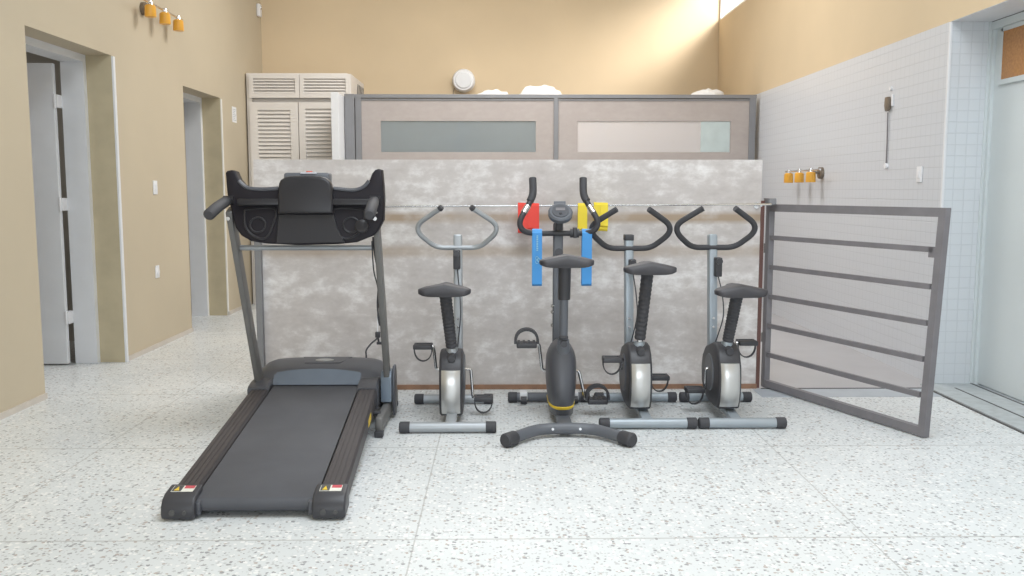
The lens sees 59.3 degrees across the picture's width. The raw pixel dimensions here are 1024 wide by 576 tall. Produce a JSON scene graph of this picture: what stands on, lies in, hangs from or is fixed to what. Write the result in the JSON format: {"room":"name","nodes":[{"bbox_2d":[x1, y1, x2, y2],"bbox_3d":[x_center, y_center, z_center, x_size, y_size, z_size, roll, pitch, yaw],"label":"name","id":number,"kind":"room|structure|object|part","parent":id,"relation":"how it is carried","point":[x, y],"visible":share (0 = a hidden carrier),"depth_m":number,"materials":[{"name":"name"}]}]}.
{"room":"gym","nodes":[
{"label":"gym","id":0,"kind":"room"},
{"bbox_2d":[26,52,74,340],"bbox_3d":[-4.169,-1.002,7.429,2.270,2.900,6.900,0,6,-1],"label":"wall","id":1,"kind":"structure","parent":0,"point":[30,57],"depth_m":7.39,"materials":[{"name":"grey paint"}]},
{"bbox_2d":[0,0,262,412],"bbox_3d":[-2.889,-1.272,3.404,0.180,4.300,14.320,0,6,-1],"label":"wall","id":2,"kind":"structure","parent":0,"point":[220,42],"depth_m":6.89,"materials":[{"name":"beige paint"}]},
{"bbox_2d":[25,36,100,363],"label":"door","id":3,"kind":"structure","parent":2,"relation":"in","point":[44,102],"depth_m":6.40,"materials":[{"name":"white wood"}]},
{"bbox_2d":[111,56,128,361],"bbox_3d":[-2.834,-0.551,6.509,0.016,2.200,0.032,0,6,-1],"label":"trim","id":4,"kind":"structure","parent":2,"relation":"attached to","point":[112,57],"depth_m":6.50,"materials":[{"name":"white paint"}]},
{"bbox_2d":[0,302,251,419],"bbox_3d":[-2.787,0.892,3.226,0.012,0.035,13.500,0,6,-1],"label":"baseboard","id":5,"kind":"structure","parent":2,"relation":"attached to","point":[22,406],"depth_m":6.71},
{"bbox_2d":[153,181,157,193],"bbox_3d":[-2.841,-0.801,7.177,0.017,0.110,0.076,0,6,-1],"label":"light switch","id":6,"kind":"object","parent":2,"relation":"attached to","point":[155,187],"visible":1,"depth_m":7.16,"materials":[{"name":"white plastic"}]},
{"bbox_2d":[85,55,226,361],"bbox_3d":[-2.948,-0.685,7.732,0.179,2.204,2.500,0,6,-1],"label":"trim","id":7,"kind":"structure","parent":2,"relation":"attached to","point":[98,67],"depth_m":6.54,"materials":[{"name":"paint"}]},
{"bbox_2d":[155,265,159,277],"bbox_3d":[-2.841,-0.131,7.219,0.017,0.100,0.072,0,6,-1],"label":"wall outlet","id":8,"kind":"object","parent":2,"relation":"attached to","point":[157,270],"visible":1,"depth_m":7.21,"materials":[{"name":"white plastic"}]},
{"bbox_2d":[140,0,183,31],"bbox_3d":[-2.779,-2.150,7.065,0.143,0.130,0.915,0,6,-1],"label":"wall spotlight","id":9,"kind":"object","parent":2,"relation":"attached to","point":[148,9],"visible":1,"depth_m":7.10,"materials":[{"name":"orange glass"}]},
{"bbox_3d":[-2.833,-2.151,6.931,0.030,0.100,0.100,0,6,-1],"label":"mounting plate","id":10,"kind":"part","parent":9,"relation":"part of","materials":[{"name":"brown metal"}]},
{"bbox_3d":[-2.747,-2.105,6.836,0.086,0.090,0.086,0,6,-1],"label":"lamp shade","id":11,"kind":"part","parent":9,"relation":"part of","materials":[{"name":"orange glass"}]},
{"bbox_3d":[-2.751,-2.138,7.135,0.086,0.090,0.086,0,6,-1],"label":"lamp shade","id":12,"kind":"part","parent":9,"relation":"part of","materials":[{"name":"orange glass"}]},
{"bbox_3d":[-2.755,-2.170,7.433,0.086,0.090,0.086,0,6,-1],"label":"lamp shade","id":13,"kind":"part","parent":9,"relation":"part of","materials":[{"name":"orange glass"}]},
{"bbox_2d":[183,92,208,315],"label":"door","id":14,"kind":"structure","parent":2,"relation":"in","point":[194,151],"depth_m":8.92,"materials":[{"name":"white wood"}]},
{"bbox_2d":[220,99,228,314],"bbox_3d":[-2.870,-0.794,8.989,0.014,2.150,0.027,0,6,-1],"label":"trim","id":15,"kind":"structure","parent":2,"relation":"attached to","point":[221,113],"depth_m":8.98,"materials":[{"name":"paint"}]},
{"bbox_2d":[232,106,236,122],"bbox_3d":[-2.878,-1.796,9.327,0.004,0.160,0.150,0,6,-1],"label":"paper notice","id":16,"kind":"object","parent":2,"relation":"attached to","point":[234,115],"visible":1,"depth_m":9.33,"materials":[{"name":"grey paper"}]},
{"bbox_2d":[256,3,261,16],"bbox_3d":[-2.868,-3.156,10.232,0.055,0.140,0.100,0,6,-1],"label":"sensor","id":17,"kind":"object","parent":2,"relation":"attached to","point":[258,6],"visible":1,"depth_m":10.19,"materials":[{"name":"white plastic"}]},
{"bbox_2d":[183,0,743,286],"bbox_3d":[-0.655,-2.098,11.056,9.400,4.300,1.950,0,6,-1],"label":"wall","id":18,"kind":"structure","parent":0,"point":[615,47],"depth_m":10.96,"materials":[{"name":"beige paint"}]},
{"bbox_2d":[452,69,474,93],"bbox_3d":[-0.582,-2.357,10.860,0.274,0.557,0.142,0,6,-1],"label":"round wall lamp","id":19,"kind":"object","parent":18,"relation":"attached to","point":[463,80],"visible":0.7,"depth_m":10.78,"materials":[{"name":"white plastic"}]},
{"bbox_2d":[455,71,471,88],"bbox_3d":[-0.582,-2.491,10.781,0.210,0.210,0.014,0,6,-1],"label":"diffuser","id":20,"kind":"object","parent":19,"relation":"attached to","point":[463,79],"depth_m":10.78,"materials":[{"name":"white plastic"}]},
{"bbox_2d":[0,303,1023,575],"bbox_3d":[-0.559,0.831,4.407,9.400,0.103,15.800,0,6,-1],"label":"floor","id":21,"kind":"structure","parent":0,"point":[87,469],"depth_m":3.80,"materials":[{"name":"stone"}]},
{"bbox_2d":[161,169,397,518],"bbox_3d":[-1.025,0.107,4.335,0.797,1.358,1.995,0,6,-1],"label":"treadmill","id":22,"kind":"object","parent":21,"relation":"on","point":[296,440],"visible":1,"depth_m":4.38,"materials":[{"name":"black plastic"}]},
{"bbox_3d":[-1.316,0.696,4.191,0.100,0.183,1.345,0,6,-3],"label":"rail","id":23,"kind":"part","parent":22,"relation":"part of","materials":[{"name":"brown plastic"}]},
{"bbox_3d":[-0.981,-0.289,4.394,0.331,0.143,0.055,0,6,-1],"label":"display panel","id":24,"kind":"part","parent":22,"relation":"part of","materials":[{"name":"grey plastic"}]},
{"bbox_2d":[247,357,383,408],"bbox_3d":[-1.076,0.532,5.092,0.714,0.230,0.580,0,6,-1],"label":"hood","id":25,"kind":"object","parent":22,"relation":"attached to","point":[301,374],"depth_m":4.95,"materials":[{"name":"grey plastic"}]},
{"bbox_3d":[-0.740,0.695,4.199,0.100,0.183,1.345,0,6,-3],"label":"rail","id":26,"kind":"part","parent":22,"relation":"part of","materials":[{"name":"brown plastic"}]},
{"bbox_2d":[365,319,380,357],"bbox_3d":[-0.842,0.365,5.460,0.093,0.600,0.190,5,8,39],"label":"power cord","id":27,"kind":"object","parent":22,"relation":"hanging from","point":[377,333],"visible":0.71,"depth_m":5.45,"materials":[{"name":"black rubber"}]},
{"bbox_3d":[-0.648,0.562,4.976,0.014,0.275,0.130,0,6,-1],"label":"plate","id":28,"kind":"part","parent":22,"relation":"part of","materials":[{"name":"grey plastic"}]},
{"bbox_2d":[246,73,363,303],"bbox_3d":[-2.313,-1.121,10.318,1.130,2.515,0.980,0,6,-1],"label":"tall cabinet","id":29,"kind":"object","parent":21,"relation":"on","point":[289,114],"visible":0.39,"depth_m":9.76,"materials":[{"name":"beige paint"}]},
{"bbox_3d":[-2.567,-2.180,9.723,0.540,0.250,0.030,0,6,-1],"label":"door","id":30,"kind":"part","parent":29,"relation":"part of","materials":[{"name":"beige paint"}]},
{"bbox_3d":[-2.577,-0.945,9.856,0.520,2.145,0.030,0,6,-1],"label":"door","id":31,"kind":"part","parent":29,"relation":"part of","materials":[{"name":"beige paint"}]},
{"bbox_3d":[-2.073,-0.946,9.863,0.472,2.145,0.030,0,6,-1],"label":"door","id":32,"kind":"part","parent":29,"relation":"part of","materials":[{"name":"beige paint"}]},
{"bbox_3d":[-2.022,-2.181,9.730,0.540,0.250,0.030,0,6,-1],"label":"door","id":33,"kind":"part","parent":29,"relation":"part of","materials":[{"name":"beige paint"}]},
{"bbox_2d":[331,92,344,159],"bbox_3d":[-1.810,-0.914,9.548,0.075,2.230,0.570,0,6,-1],"label":"door","id":34,"kind":"structure","parent":29,"relation":"attached to","point":[337,100],"depth_m":9.21,"materials":[{"name":"white wood"}]},
{"bbox_2d":[357,85,363,93],"bbox_3d":[-1.754,-2.254,10.405,0.006,0.164,0.506,0,6,-1],"label":"vent","id":35,"kind":"object","parent":29,"relation":"attached to","point":[360,88],"depth_m":10.40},
{"bbox_2d":[399,205,498,432],"bbox_3d":[-0.330,0.135,4.934,0.518,1.172,0.700,0,6,-1],"label":"exercise bike","id":36,"kind":"object","parent":21,"relation":"on","point":[451,398],"visible":1,"depth_m":4.84,"materials":[{"name":"silver metal"}]},
{"bbox_3d":[-0.410,0.386,5.010,0.096,0.149,0.031,-2,6,-16],"label":"crank arm","id":37,"kind":"part","parent":36,"relation":"part of","materials":[{"name":"silver metal"}]},
{"bbox_3d":[-0.357,0.005,4.829,0.280,0.076,0.270,0,6,-1],"label":"seat","id":38,"kind":"part","parent":36,"relation":"part of","materials":[{"name":"black leather"}]},
{"bbox_3d":[-0.325,0.376,4.852,0.048,0.047,0.048,0,6,-1],"label":"adjuster knob","id":39,"kind":"part","parent":36,"relation":"part of","materials":[{"name":"black plastic"}]},
{"bbox_2d":[447,348,457,352],"bbox_3d":[-0.326,0.365,4.908,0.068,0.075,0.068,0,6,-1],"label":"socket","id":40,"kind":"object","parent":36,"relation":"attached to","point":[449,350],"depth_m":4.88,"materials":[{"name":"silver metal"}]},
{"bbox_3d":[-0.316,-0.163,5.143,0.040,0.110,0.070,0,6,-1],"label":"tension knob","id":41,"kind":"part","parent":36,"relation":"part of","materials":[{"name":"black plastic"}]},
{"bbox_3d":[-0.311,0.167,5.214,0.053,0.954,0.138,0,6,-1],"label":"handlebar post","id":42,"kind":"part","parent":36,"relation":"part of","materials":[{"name":"silver metal"}]},
{"bbox_3d":[-0.249,0.534,5.028,0.098,0.180,0.027,0,6,-1],"label":"crank arm","id":43,"kind":"part","parent":36,"relation":"part of","materials":[{"name":"silver metal"}]},
{"bbox_2d":[253,160,764,389],"bbox_3d":[-0.009,-0.075,5.632,3.167,1.442,0.075,0,6,-1],"label":"partition wall","id":44,"kind":"structure","parent":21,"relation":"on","point":[310,303],"depth_m":5.63,"materials":[{"name":"concrete"}]},
{"bbox_3d":[-1.572,0.084,5.610,0.040,1.070,0.039,0,6,-1],"label":"post","id":45,"kind":"part","parent":44,"relation":"part of","materials":[{"name":"grey metal"}]},
{"bbox_2d":[385,202,771,208],"bbox_3d":[0.028,-0.506,5.530,3.110,0.040,0.116,0,6,-1],"label":"rod","id":46,"kind":"object","parent":44,"relation":"attached to","point":[756,205],"visible":0.56,"depth_m":5.48,"materials":[{"name":"silver metal"}]},
{"bbox_2d":[518,203,538,232],"bbox_3d":[0.100,-0.425,5.484,0.128,0.192,0.056,0,6,-1],"label":"band","id":47,"kind":"object","parent":46,"relation":"hanging from","point":[531,220],"visible":0.65,"depth_m":5.46,"materials":[{"name":"red rubber"}]},
{"bbox_2d":[577,203,586,229],"bbox_3d":[0.429,-0.433,5.489,0.056,0.170,0.043,0,6,-1],"label":"band","id":48,"kind":"object","parent":46,"relation":"hanging from","point":[582,210],"visible":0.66,"depth_m":5.47,"materials":[{"name":"yellow rubber"}]},
{"bbox_2d":[593,202,607,230],"bbox_3d":[0.541,-0.434,5.489,0.085,0.178,0.056,0,6,-1],"label":"band","id":49,"kind":"object","parent":46,"relation":"hanging from","point":[601,208],"visible":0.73,"depth_m":5.47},
{"bbox_3d":[1.562,0.045,5.685,0.024,1.190,0.039,0,6,-1],"label":"post","id":50,"kind":"part","parent":44,"relation":"part of","materials":[{"name":"grey metal"}]},
{"bbox_2d":[764,198,775,204],"bbox_3d":[1.599,-0.536,5.575,0.048,0.040,0.105,0,6,-1],"label":"rail","id":51,"kind":"object","parent":44,"relation":"attached to","point":[772,201],"visible":0.89,"depth_m":5.52,"materials":[{"name":"grey metal"}]},
{"bbox_2d":[344,94,756,159],"bbox_3d":[0.420,-0.940,9.762,4.410,2.275,0.100,0,6,-1],"label":"partition panel","id":52,"kind":"object","parent":21,"relation":"on","point":[377,126],"visible":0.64,"depth_m":9.67,"materials":[{"name":"grey metal"}]},
{"bbox_3d":[-1.732,-0.937,9.733,0.105,2.275,0.100,0,6,-1],"label":"post","id":53,"kind":"part","parent":52,"relation":"part of","materials":[{"name":"grey metal"}]},
{"bbox_3d":[-1.643,-0.920,9.741,0.065,2.240,0.070,0,6,-1],"label":"post","id":54,"kind":"part","parent":52,"relation":"part of","materials":[{"name":"grey metal"}]},
{"bbox_3d":[-0.582,-0.933,9.749,2.057,2.185,0.024,0,6,-1],"label":"panel","id":55,"kind":"part","parent":52,"relation":"part of","materials":[{"name":"grey laminate"}]},
{"bbox_3d":[0.420,-2.041,9.653,4.410,0.063,0.080,0,6,-1],"label":"rail","id":56,"kind":"part","parent":52,"relation":"part of","materials":[{"name":"grey metal"}]},
{"bbox_3d":[0.472,-0.921,9.770,0.050,2.235,0.070,0,6,-1],"label":"post","id":57,"kind":"part","parent":52,"relation":"part of","materials":[{"name":"grey metal"}]},
{"bbox_3d":[1.523,-0.937,9.778,2.053,2.185,0.024,0,6,-1],"label":"panel","id":58,"kind":"part","parent":52,"relation":"part of","materials":[{"name":"grey laminate"}]},
{"bbox_3d":[2.585,-0.926,9.799,0.070,2.240,0.070,0,6,-1],"label":"post","id":59,"kind":"part","parent":52,"relation":"part of","materials":[{"name":"grey metal"}]},
{"bbox_2d":[500,177,636,447],"bbox_3d":[0.272,0.069,4.817,0.676,1.329,1.014,0,6,-1],"label":"exercise bike","id":60,"kind":"object","parent":21,"relation":"on","point":[560,370],"visible":1,"depth_m":4.83,"materials":[{"name":"grey paint"}]},
{"bbox_2d":[532,229,541,285],"bbox_3d":[0.142,-0.173,5.109,0.055,0.326,0.064,0,6,-1],"label":"band","id":61,"kind":"object","parent":60,"relation":"hanging from","point":[536,233],"visible":0.94,"depth_m":5.08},
{"bbox_3d":[0.167,0.381,4.997,0.116,0.177,0.039,-3,7,-29],"label":"crank arm","id":62,"kind":"part","parent":60,"relation":"part of","materials":[{"name":"silver metal"}]},
{"bbox_3d":[0.261,0.014,5.140,0.062,0.773,0.123,0,6,-1],"label":"handlebar post","id":63,"kind":"part","parent":60,"relation":"part of","materials":[{"name":"grey metal"}]},
{"bbox_3d":[0.264,-0.202,5.092,0.048,0.048,0.045,0,6,-1],"label":"tension knob","id":64,"kind":"part","parent":60,"relation":"part of","materials":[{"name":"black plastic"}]},
{"bbox_3d":[0.277,0.104,4.813,0.049,0.423,0.077,0,6,-1],"label":"seat post","id":65,"kind":"part","parent":60,"relation":"part of","materials":[{"name":"grey metal"}]},
{"bbox_3d":[0.276,0.286,4.815,0.048,0.058,0.075,0,6,-1],"label":"adjuster knob","id":66,"kind":"part","parent":60,"relation":"part of","materials":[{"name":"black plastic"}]},
{"bbox_3d":[0.284,-0.146,4.776,0.286,0.076,0.280,0,6,-1],"label":"seat","id":67,"kind":"part","parent":60,"relation":"part of","materials":[{"name":"black leather"}]},
{"bbox_3d":[0.379,0.540,5.029,0.119,0.180,0.023,1,6,5],"label":"crank arm","id":68,"kind":"part","parent":60,"relation":"part of","materials":[{"name":"silver metal"}]},
{"bbox_2d":[581,229,591,285],"bbox_3d":[0.424,-0.174,5.115,0.055,0.326,0.061,0,6,-1],"label":"band","id":69,"kind":"object","parent":60,"relation":"hanging from","point":[586,239],"visible":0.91,"depth_m":5.09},
{"bbox_2d":[589,207,697,428],"bbox_3d":[0.712,0.134,4.996,0.543,1.161,0.665,0,6,-1],"label":"exercise bike","id":70,"kind":"object","parent":21,"relation":"on","point":[636,376],"visible":0.93,"depth_m":4.86,"materials":[{"name":"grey metal"}]},
{"bbox_3d":[0.678,0.168,5.228,0.053,0.948,0.138,0,6,-1],"label":"handlebar post","id":71,"kind":"part","parent":70,"relation":"part of","materials":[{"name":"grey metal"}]},
{"bbox_3d":[0.691,-0.132,5.161,0.040,0.065,0.070,0,6,-1],"label":"tension knob","id":72,"kind":"part","parent":70,"relation":"part of","materials":[{"name":"black plastic"}]},
{"bbox_2d":[633,341,644,346],"bbox_3d":[0.694,0.330,4.919,0.068,0.075,0.068,0,6,-1],"label":"socket","id":73,"kind":"object","parent":70,"relation":"attached to","point":[636,343],"depth_m":4.89,"materials":[{"name":"silver metal"}]},
{"bbox_3d":[0.695,0.341,4.862,0.048,0.047,0.048,0,6,-1],"label":"adjuster knob","id":74,"kind":"part","parent":70,"relation":"part of","materials":[{"name":"black plastic"}]},
{"bbox_3d":[0.727,-0.110,4.832,0.280,0.076,0.270,0,6,-1],"label":"seat","id":75,"kind":"part","parent":70,"relation":"part of","materials":[{"name":"black leather"}]},
{"bbox_2d":[674,206,786,428],"bbox_3d":[1.186,0.130,5.002,0.519,1.166,0.665,0,6,-1],"label":"exercise bike","id":76,"kind":"object","parent":21,"relation":"on","point":[721,361],"visible":1,"depth_m":4.89,"materials":[{"name":"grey metal"}]},
{"bbox_3d":[1.104,0.511,5.065,0.065,0.143,0.047,0,6,-1],"label":"crank arm","id":77,"kind":"part","parent":76,"relation":"part of","materials":[{"name":"silver metal"}]},
{"bbox_3d":[1.164,0.165,5.234,0.053,0.954,0.138,0,6,-1],"label":"handlebar post","id":78,"kind":"part","parent":76,"relation":"part of","materials":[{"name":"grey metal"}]},
{"bbox_3d":[1.185,-0.120,5.169,0.040,0.110,0.070,0,6,-1],"label":"tension knob","id":79,"kind":"part","parent":76,"relation":"part of","materials":[{"name":"black plastic"}]},
{"bbox_2d":[721,341,732,346],"bbox_3d":[1.175,0.329,4.925,0.068,0.075,0.068,0,6,-1],"label":"socket","id":80,"kind":"object","parent":76,"relation":"attached to","point":[723,343],"depth_m":4.90,"materials":[{"name":"silver metal"}]},
{"bbox_3d":[1.176,0.340,4.869,0.048,0.047,0.048,0,6,-1],"label":"adjuster knob","id":81,"kind":"part","parent":76,"relation":"part of","materials":[{"name":"black plastic"}]},
{"bbox_3d":[1.212,0.010,4.851,0.280,0.076,0.270,0,6,-1],"label":"seat","id":82,"kind":"part","parent":76,"relation":"part of","materials":[{"name":"black leather"}]},
{"bbox_2d":[761,204,950,437],"bbox_3d":[1.864,0.118,5.097,0.040,1.163,1.406,-2,7,-22],"label":"metal gate","id":83,"kind":"object","parent":21,"relation":"on","point":[939,252],"visible":0.95,"depth_m":4.90,"materials":[{"name":"grey metal"}]},
{"bbox_3d":[1.620,0.052,5.697,0.040,1.155,0.036,-2,7,-22],"label":"hinge post","id":84,"kind":"part","parent":83,"relation":"part of","materials":[{"name":"grey metal"}]},
{"bbox_3d":[1.858,0.669,5.172,0.035,0.045,1.311,-2,7,-22],"label":"rail","id":85,"kind":"part","parent":83,"relation":"part of","materials":[{"name":"grey metal"}]},
{"bbox_3d":[1.870,-0.436,5.023,0.035,0.045,1.374,-2,7,-22],"label":"rail","id":86,"kind":"part","parent":83,"relation":"part of","materials":[{"name":"grey metal"}]},
{"bbox_3d":[2.108,0.183,4.498,0.038,1.161,0.105,-2,7,-22],"label":"post","id":87,"kind":"part","parent":83,"relation":"part of","materials":[{"name":"grey metal"}]},
{"bbox_3d":[0.992,-0.992,10.318,3.170,2.260,0.500,0,6,-1],"label":"storage shelf","id":88,"kind":"object","parent":21,"relation":"on","visible":0},
{"bbox_2d":[478,89,507,93],"bbox_3d":[-0.207,-2.170,10.132,0.491,0.122,0.429,0,6,-1],"label":"cloth bundle","id":89,"kind":"object","parent":88,"relation":"on","point":[496,91],"visible":0.33,"depth_m":10.00,"materials":[{"name":"white fabric"}]},
{"bbox_2d":[520,85,560,93],"bbox_3d":[0.309,-2.195,10.122,0.578,0.174,0.433,0,6,-1],"label":"cloth bundle","id":90,"kind":"object","parent":88,"relation":"on","point":[544,89],"visible":0.34,"depth_m":10.00,"materials":[{"name":"white fabric"}]},
{"bbox_2d":[691,88,723,94],"bbox_3d":[2.223,-2.184,10.153,0.428,0.145,0.436,0,6,-1],"label":"cloth bundle","id":91,"kind":"object","parent":88,"relation":"on","point":[707,91],"visible":0.24,"depth_m":10.04,"materials":[{"name":"white fabric"}]},
{"bbox_2d":[753,388,942,396],"bbox_3d":[2.124,0.662,5.603,1.200,0.022,0.220,0,6,-1],"label":"floor","id":92,"kind":"structure","parent":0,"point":[762,392],"depth_m":5.58,"materials":[{"name":"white stone"}]},
{"bbox_2d":[718,0,1006,379],"bbox_3d":[2.877,-1.347,4.094,0.270,4.300,15.550,0,6,-1],"label":"wall","id":93,"kind":"structure","parent":0,"point":[833,118],"depth_m":7.18,"materials":[{"name":"white tile"}]},
{"bbox_2d":[720,0,745,19],"bbox_3d":[2.686,-3.586,10.167,0.040,0.650,2.510,0,6,-1],"label":"window","id":94,"kind":"structure","parent":93,"relation":"in","point":[722,16],"depth_m":11.41,"materials":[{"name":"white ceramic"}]},
{"bbox_2d":[784,167,823,182],"bbox_3d":[2.617,-1.008,8.038,0.143,0.130,0.915,0,6,-1],"label":"wall spotlight","id":95,"kind":"object","parent":93,"relation":"attached to","point":[811,174],"visible":1,"depth_m":8.06,"materials":[{"name":"glass"}]},
{"bbox_3d":[2.583,-1.027,8.405,0.086,0.090,0.086,0,6,-1],"label":"lamp shade","id":96,"kind":"part","parent":95,"relation":"part of","materials":[{"name":"orange glass"}]},
{"bbox_3d":[2.588,-0.995,8.107,0.086,0.090,0.086,0,6,-1],"label":"lamp shade","id":97,"kind":"part","parent":95,"relation":"part of","materials":[{"name":"orange glass"}]},
{"bbox_3d":[2.592,-0.963,7.808,0.086,0.090,0.086,0,6,-1],"label":"lamp shade","id":98,"kind":"part","parent":95,"relation":"part of","materials":[{"name":"orange glass"}]},
{"bbox_3d":[2.677,-0.998,7.806,0.030,0.100,0.100,0,6,-1],"label":"mounting plate","id":99,"kind":"part","parent":95,"relation":"part of","materials":[{"name":"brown metal"}]},
{"bbox_2d":[761,387,921,388],"bbox_3d":[2.153,0.648,5.723,1.140,0.024,0.020,0,6,-1],"label":"trim","id":100,"kind":"structure","parent":93,"relation":"attached to","point":[918,387],"depth_m":5.71,"materials":[{"name":"grey"}]},
{"bbox_2d":[884,87,893,168],"bbox_3d":[2.696,-1.148,6.459,0.028,0.578,0.105,0,6,-1],"label":"holder","id":101,"kind":"object","parent":93,"relation":"attached to","point":[889,101],"visible":1,"depth_m":6.46,"materials":[{"name":"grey metal"}]},
{"bbox_3d":[2.700,-1.076,6.477,0.014,0.370,0.015,0,6,-1],"label":"cord","id":102,"kind":"part","parent":101,"relation":"part of","materials":[{"name":"grey paint"}]},
{"bbox_2d":[916,166,922,181],"bbox_3d":[2.708,-0.757,5.991,0.017,0.104,0.070,0,6,-1],"label":"light switch","id":103,"kind":"object","parent":93,"relation":"attached to","point":[919,172],"visible":1,"depth_m":5.98,"materials":[{"name":"white plastic"}]},
{"bbox_2d":[934,22,952,382],"bbox_3d":[2.726,-0.511,5.709,0.015,2.292,0.022,0,6,-1],"label":"trim","id":104,"kind":"structure","parent":93,"relation":"attached to","point":[950,23],"depth_m":5.64,"materials":[{"name":"white ceramic"}]},
{"bbox_2d":[933,383,1023,433],"bbox_3d":[2.818,0.766,4.588,0.350,0.034,2.480,0,6,-1],"label":"trim","id":105,"kind":"structure","parent":93,"relation":"attached to","point":[1002,423],"depth_m":5.26,"materials":[{"name":"grey metal"}]},
{"bbox_2d":[951,0,1023,21],"bbox_3d":[2.954,-1.165,1.067,0.339,0.002,9.090,0,6,-1],"label":"trim","id":106,"kind":"structure","parent":93,"relation":"attached to","point":[1009,7],"depth_m":5.29,"materials":[{"name":"white paint"}]},
{"bbox_2d":[935,22,988,382],"bbox_3d":[2.857,-0.513,5.713,0.269,2.295,0.011,0,6,-1],"label":"wall","id":107,"kind":"structure","parent":0,"point":[969,39],"depth_m":5.70,"materials":[{"name":"white tile"}]},
{"bbox_2d":[920,383,1023,431],"bbox_3d":[2.858,0.766,4.593,0.400,0.032,2.490,0,6,-1],"label":"floor","id":108,"kind":"structure","parent":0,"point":[949,390],"depth_m":5.32,"materials":[{"name":"grey stone"}]},
{"bbox_3d":[3.178,0.043,0.562,0.230,2.295,8.220,0,6,-1],"label":"wall","id":109,"kind":"structure","parent":0,"visible":0},
{"bbox_2d":[969,11,1023,383],"bbox_3d":[3.019,-0.456,5.183,0.100,2.295,1.080,0,6,-1],"label":"trim","id":110,"kind":"structure","parent":109,"relation":"attached to","point":[994,26],"depth_m":5.67,"materials":[{"name":"paint"}]},
{"bbox_2d":[977,20,1023,401],"bbox_3d":[2.999,-0.442,5.215,0.099,2.220,0.980,0,6,-1],"label":"door","id":111,"kind":"structure","parent":109,"relation":"in","point":[1001,347],"depth_m":5.45,"materials":[{"name":"paint"}]},
{"bbox_3d":[2.998,-1.377,5.116,0.008,0.290,0.745,0,6,-1],"label":"glass pane","id":112,"kind":"part","parent":111,"relation":"part of","materials":[{"name":"glass"}]}
]}

